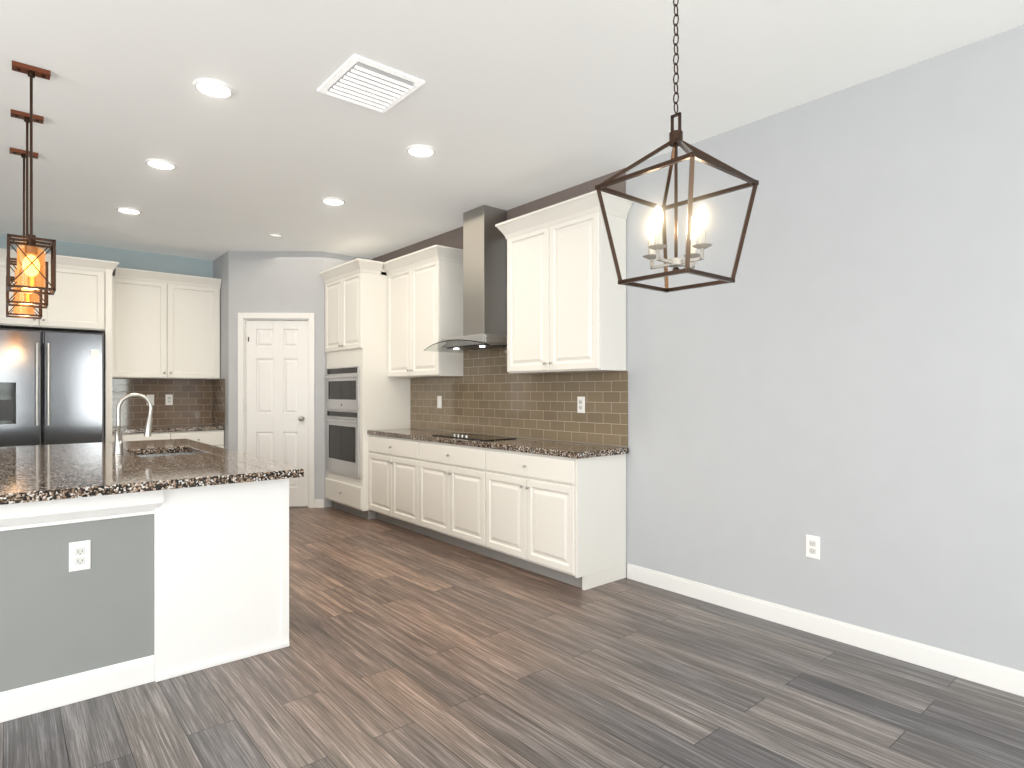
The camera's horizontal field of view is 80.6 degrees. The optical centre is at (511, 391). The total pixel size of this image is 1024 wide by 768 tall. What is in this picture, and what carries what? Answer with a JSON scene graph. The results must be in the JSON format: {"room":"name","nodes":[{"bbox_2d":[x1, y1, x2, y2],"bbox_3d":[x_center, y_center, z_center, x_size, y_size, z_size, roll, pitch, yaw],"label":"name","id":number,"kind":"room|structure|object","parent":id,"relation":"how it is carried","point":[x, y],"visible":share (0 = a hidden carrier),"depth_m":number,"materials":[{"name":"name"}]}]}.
{"room":"kitchen","nodes":[
{"label":"kitchen","id":0,"kind":"room"},
{"bbox_2d":[0,233,212,426],"bbox_3d":[-5.275,-0.130,5.527,4.850,2.760,0.150,0,0,-40],"label":"wall","id":1,"kind":"structure","parent":0,"point":[139,260],"depth_m":6.48,"materials":[{"name":"paint"}]},
{"bbox_2d":[147,395,153,404],"bbox_3d":[-3.918,0.090,6.548,0.072,0.118,0.010,0,0,-40],"label":"electrical outlet plate","id":2,"kind":"object","parent":1,"relation":"attached to","point":[151,397],"depth_m":6.55,"materials":[{"name":"white plastic"}]},
{"bbox_2d":[112,379,224,426],"bbox_3d":[-3.686,0.117,6.434,1.046,0.511,0.501,0,0,-40],"label":"tile backsplash","id":3,"kind":"object","parent":1,"relation":"attached to","point":[197,402],"visible":0.79,"depth_m":6.66,"materials":[{"name":"beige tile"}]},
{"bbox_2d":[165,394,172,404],"bbox_3d":[-3.781,0.090,6.665,0.072,0.118,0.008,0,0,-40],"label":"electrical outlet plate","id":4,"kind":"object","parent":1,"relation":"attached to","point":[168,397],"depth_m":6.66,"materials":[{"name":"white plastic"}]},
{"bbox_2d":[213,251,371,507],"bbox_3d":[-2.570,-0.130,6.980,1.360,2.760,1.410,0,0,-40],"label":"wall","id":5,"kind":"structure","parent":0,"point":[272,281],"depth_m":6.51,"materials":[{"name":"grey paint"}]},
{"bbox_2d":[238,313,314,507],"bbox_3d":[-2.534,0.202,6.542,0.814,2.097,0.119,0,0,-2],"label":"door frame","id":6,"kind":"structure","parent":5,"relation":"attached to","point":[244,317],"depth_m":6.49,"materials":[{"name":"white wood"}]},
{"bbox_2d":[246,320,307,506],"bbox_3d":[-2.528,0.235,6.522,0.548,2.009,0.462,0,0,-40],"label":"pantry door","id":7,"kind":"structure","parent":5,"relation":"in","point":[276,390],"depth_m":6.52,"materials":[{"name":"white wood"}]},
{"bbox_2d":[0,506,1023,767],"bbox_3d":[-1.361,1.310,2.090,6.410,0.120,10.750,0,0,-40],"label":"floor","id":8,"kind":"structure","parent":0,"point":[406,648],"depth_m":2.51,"materials":[{"name":"brown wood"}]},
{"bbox_2d":[0,328,103,446],"bbox_3d":[-4.383,0.340,5.620,0.915,1.780,0.757,0,0,-40],"label":"fridge","id":9,"kind":"object","parent":8,"relation":"on","point":[51,387],"visible":0.69,"depth_m":5.42,"materials":[{"name":"grey metal"}]},
{"bbox_2d":[0,248,221,441],"bbox_3d":[-4.032,0.003,6.027,2.095,2.495,0.676,0,0,-40],"label":"wall cabinets","id":10,"kind":"object","parent":8,"relation":"on","point":[154,325],"visible":0.83,"depth_m":6.18,"materials":[{"name":"white wood"}]},
{"bbox_2d":[0,443,289,722],"bbox_3d":[-2.643,0.834,3.197,2.076,0.833,2.364,0,0,-40],"label":"kitchen island","id":11,"kind":"object","parent":8,"relation":"on","point":[187,572],"depth_m":2.57,"materials":[{"name":"white wood"}]},
{"bbox_2d":[69,540,90,571],"bbox_3d":[-1.748,0.665,2.444,0.072,0.118,0.008,0,0,-40],"label":"electrical outlet plate","id":12,"kind":"object","parent":11,"relation":"attached to","point":[79,555],"depth_m":2.44,"materials":[{"name":"white plastic"}]},
{"bbox_2d":[0,443,187,506],"bbox_3d":[-2.820,0.395,3.038,1.600,0.041,2.480,0,0,-40],"label":"island countertop","id":13,"kind":"structure","parent":11,"relation":"on","point":[36,473],"depth_m":2.74,"materials":[{"name":"stone"}]},
{"bbox_2d":[113,393,152,453],"bbox_3d":[-2.298,0.192,3.668,0.211,0.365,0.088,0,0,-40],"label":"faucet","id":14,"kind":"object","parent":13,"relation":"on","point":[118,445],"visible":1,"depth_m":3.63,"materials":[{"name":"silver metal"}]},
{"bbox_2d":[136,452,191,457],"bbox_3d":[-2.169,0.517,3.795,0.378,0.202,0.608,0,0,-40],"label":"sink","id":15,"kind":"object","parent":13,"relation":"in","point":[167,454],"visible":0.02,"depth_m":4.05,"materials":[{"name":"silver metal"}]},
{"bbox_2d":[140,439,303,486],"bbox_3d":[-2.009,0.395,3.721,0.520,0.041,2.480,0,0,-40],"label":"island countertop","id":16,"kind":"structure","parent":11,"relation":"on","point":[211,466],"depth_m":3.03,"materials":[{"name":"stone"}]},
{"bbox_2d":[112,430,223,447],"bbox_3d":[-3.679,0.834,6.424,1.043,0.833,0.523,0,0,-40],"label":"base cabinet","id":17,"kind":"object","parent":8,"relation":"on","point":[213,437],"visible":0.23,"depth_m":6.35,"materials":[{"name":"white wood"}]},
{"bbox_2d":[112,424,223,433],"bbox_3d":[-3.688,0.395,6.428,1.036,0.040,0.505,0,0,-40],"label":"countertop","id":18,"kind":"structure","parent":17,"relation":"on","point":[174,428],"depth_m":6.33,"materials":[{"name":"stone"}]},
{"bbox_2d":[319,258,409,519],"bbox_3d":[-1.532,-0.013,6.317,0.616,2.525,0.921,0,0,-40],"label":"tall cabinet","id":19,"kind":"object","parent":8,"relation":"on","point":[365,393],"visible":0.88,"depth_m":6.02,"materials":[{"name":"white wood"}]},
{"bbox_2d":[368,435,415,531],"bbox_3d":[-0.921,0.834,5.697,0.480,0.832,0.934,0,0,-40],"label":"base cabinet","id":20,"kind":"object","parent":8,"relation":"on","point":[391,460],"depth_m":5.53,"materials":[{"name":"white wood"}]},
{"bbox_2d":[416,440,483,554],"bbox_3d":[-0.319,0.834,4.981,0.480,0.832,0.937,0,0,-40],"label":"base cabinet","id":21,"kind":"object","parent":8,"relation":"on","point":[449,477],"depth_m":4.81,"materials":[{"name":"white wood"}]},
{"bbox_2d":[484,448,625,589],"bbox_3d":[0.284,0.834,4.265,0.480,0.832,0.935,0,0,-40],"label":"base cabinet","id":22,"kind":"object","parent":8,"relation":"on","point":[562,519],"depth_m":3.98,"materials":[{"name":"white wood"}]},
{"bbox_2d":[367,428,628,458],"bbox_3d":[-0.314,0.395,4.969,0.490,0.040,2.830,0,0,-40],"label":"countertop","id":23,"kind":"structure","parent":22,"relation":"on","point":[560,449],"depth_m":4.37,"materials":[{"name":"stone"}]},
{"bbox_2d":[432,433,516,440],"bbox_3d":[-0.324,0.360,4.976,0.315,0.027,0.750,0,0,-40],"label":"cooktop","id":24,"kind":"object","parent":23,"relation":"in","point":[473,436],"visible":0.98,"depth_m":4.87,"materials":[{"name":"black glass"}]},
{"bbox_2d":[0,0,1023,260],"bbox_3d":[-1.361,-1.570,2.090,6.410,0.120,10.750,0,0,-40],"label":"ceiling","id":25,"kind":"structure","parent":0,"point":[508,104],"depth_m":3.10,"materials":[{"name":"paint"}]},
{"bbox_2d":[6,147,41,318],"bbox_3d":[-3.067,-0.989,3.797,0.175,1.040,0.175,0,0,-40],"label":"pendant light","id":26,"kind":"object","parent":25,"relation":"hanging from","point":[22,312],"visible":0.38,"depth_m":3.78,"materials":[{"name":"orange metal"}]},
{"bbox_2d":[6,109,47,308],"bbox_3d":[-2.642,-0.989,3.292,0.175,1.040,0.175,0,0,-40],"label":"pendant light","id":27,"kind":"object","parent":25,"relation":"hanging from","point":[25,298],"visible":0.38,"depth_m":3.28,"materials":[{"name":"orange metal"}]},
{"bbox_2d":[7,60,55,294],"bbox_3d":[-2.242,-0.989,2.818,0.175,1.040,0.175,0,0,-40],"label":"pendant light","id":28,"kind":"object","parent":25,"relation":"hanging from","point":[31,253],"visible":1,"depth_m":2.80,"materials":[{"name":"orange metal"}]},
{"bbox_2d":[116,207,141,214],"bbox_3d":[-3.188,-1.506,5.028,0.184,0.020,0.184,0,0,-40],"label":"recessed light","id":29,"kind":"object","parent":25,"relation":"in","point":[128,210],"visible":1,"depth_m":5.01,"materials":[{"name":"white"}]},
{"bbox_2d":[145,159,176,169],"bbox_3d":[-2.325,-1.506,4.003,0.184,0.020,0.184,0,0,-40],"label":"recessed light","id":30,"kind":"object","parent":25,"relation":"in","point":[160,164],"visible":1,"depth_m":4.00,"materials":[{"name":"white"}]},
{"bbox_2d":[193,78,233,98],"bbox_3d":[-1.482,-1.506,3.001,0.184,0.020,0.184,0,0,-40],"label":"recessed light","id":31,"kind":"object","parent":25,"relation":"in","point":[213,88],"visible":1,"depth_m":3.00,"materials":[{"name":"white"}]},
{"bbox_2d":[268,233,282,236],"bbox_3d":[-2.271,-1.506,5.801,0.142,0.018,0.142,0,0,-40],"label":"recessed light","id":32,"kind":"object","parent":25,"relation":"in","point":[275,234],"visible":0.96,"depth_m":5.79,"materials":[{"name":"white"}]},
{"bbox_2d":[321,197,344,205],"bbox_3d":[-1.414,-1.506,4.784,0.184,0.020,0.184,0,0,-40],"label":"recessed light","id":33,"kind":"object","parent":25,"relation":"in","point":[332,201],"visible":0.98,"depth_m":4.78,"materials":[{"name":"white"}]},
{"bbox_2d":[317,54,424,112],"bbox_3d":[-0.699,-1.498,2.980,0.370,0.022,0.420,0,0,-40],"label":"ceiling vent","id":34,"kind":"object","parent":25,"relation":"in","point":[363,82],"visible":1,"depth_m":2.94,"materials":[{"name":"white metal"}]},
{"bbox_2d":[406,145,435,157],"bbox_3d":[-0.570,-1.506,3.782,0.184,0.020,0.184,0,0,-40],"label":"recessed light","id":35,"kind":"object","parent":25,"relation":"in","point":[422,151],"visible":0.98,"depth_m":3.78,"materials":[{"name":"white"}]},
{"bbox_2d":[595,0,758,292],"bbox_3d":[0.488,-0.915,1.796,0.341,1.187,0.341,0,0,-40],"label":"lantern pendant light","id":36,"kind":"object","parent":25,"relation":"hanging from","point":[656,233],"visible":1,"depth_m":1.79,"materials":[{"name":"brown metal"}]},
{"bbox_2d":[372,25,1023,696],"bbox_3d":[0.913,-0.130,4.005,0.164,2.760,10.750,0,0,-40],"label":"wall","id":37,"kind":"structure","parent":0,"point":[836,367],"depth_m":2.99,"materials":[{"name":"grey paint"}]},
{"bbox_2d":[383,245,462,377],"bbox_3d":[-0.846,-0.708,5.720,0.336,1.135,0.991,0,0,-40],"label":"upper cabinet","id":38,"kind":"object","parent":37,"relation":"attached to","point":[424,298],"visible":0.96,"depth_m":5.50,"materials":[{"name":"white wood"}]},
{"bbox_2d":[437,396,441,407],"bbox_3d":[-0.698,0.101,5.785,0.010,0.118,0.072,0,0,-40],"label":"electrical outlet plate","id":39,"kind":"object","parent":37,"relation":"attached to","point":[439,398],"depth_m":5.78,"materials":[{"name":"white plastic"}]},
{"bbox_2d":[424,205,506,352],"bbox_3d":[-0.324,-0.929,4.977,0.476,1.157,0.910,0,0,-40],"label":"range hood","id":40,"kind":"object","parent":37,"relation":"attached to","point":[484,283],"visible":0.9,"depth_m":4.95,"materials":[{"name":"silver metal"}]},
{"bbox_2d":[410,347,627,446],"bbox_3d":[-0.133,-0.038,5.129,0.008,0.823,2.818,0,0,-40],"label":"tile backsplash","id":41,"kind":"object","parent":37,"relation":"attached to","point":[487,393],"visible":0.79,"depth_m":4.88,"materials":[{"name":"beige tile"}]},
{"bbox_2d":[495,190,633,373],"bbox_3d":[0.340,-0.708,4.311,0.336,1.135,1.055,0,0,-40],"label":"upper cabinet","id":42,"kind":"object","parent":37,"relation":"attached to","point":[566,302],"visible":0.96,"depth_m":4.10,"materials":[{"name":"white wood"}]},
{"bbox_2d":[577,397,584,412],"bbox_3d":[0.498,0.095,4.367,0.008,0.118,0.072,0,0,-40],"label":"electrical outlet plate","id":43,"kind":"object","parent":37,"relation":"attached to","point":[580,400],"depth_m":4.36,"materials":[{"name":"white plastic"}]},
{"bbox_2d":[806,535,819,559],"bbox_3d":[1.557,0.805,3.128,0.008,0.118,0.072,0,0,-40],"label":"electrical outlet plate","id":44,"kind":"object","parent":37,"relation":"attached to","point":[812,542],"depth_m":3.12,"materials":[{"name":"white plastic"}]}
]}

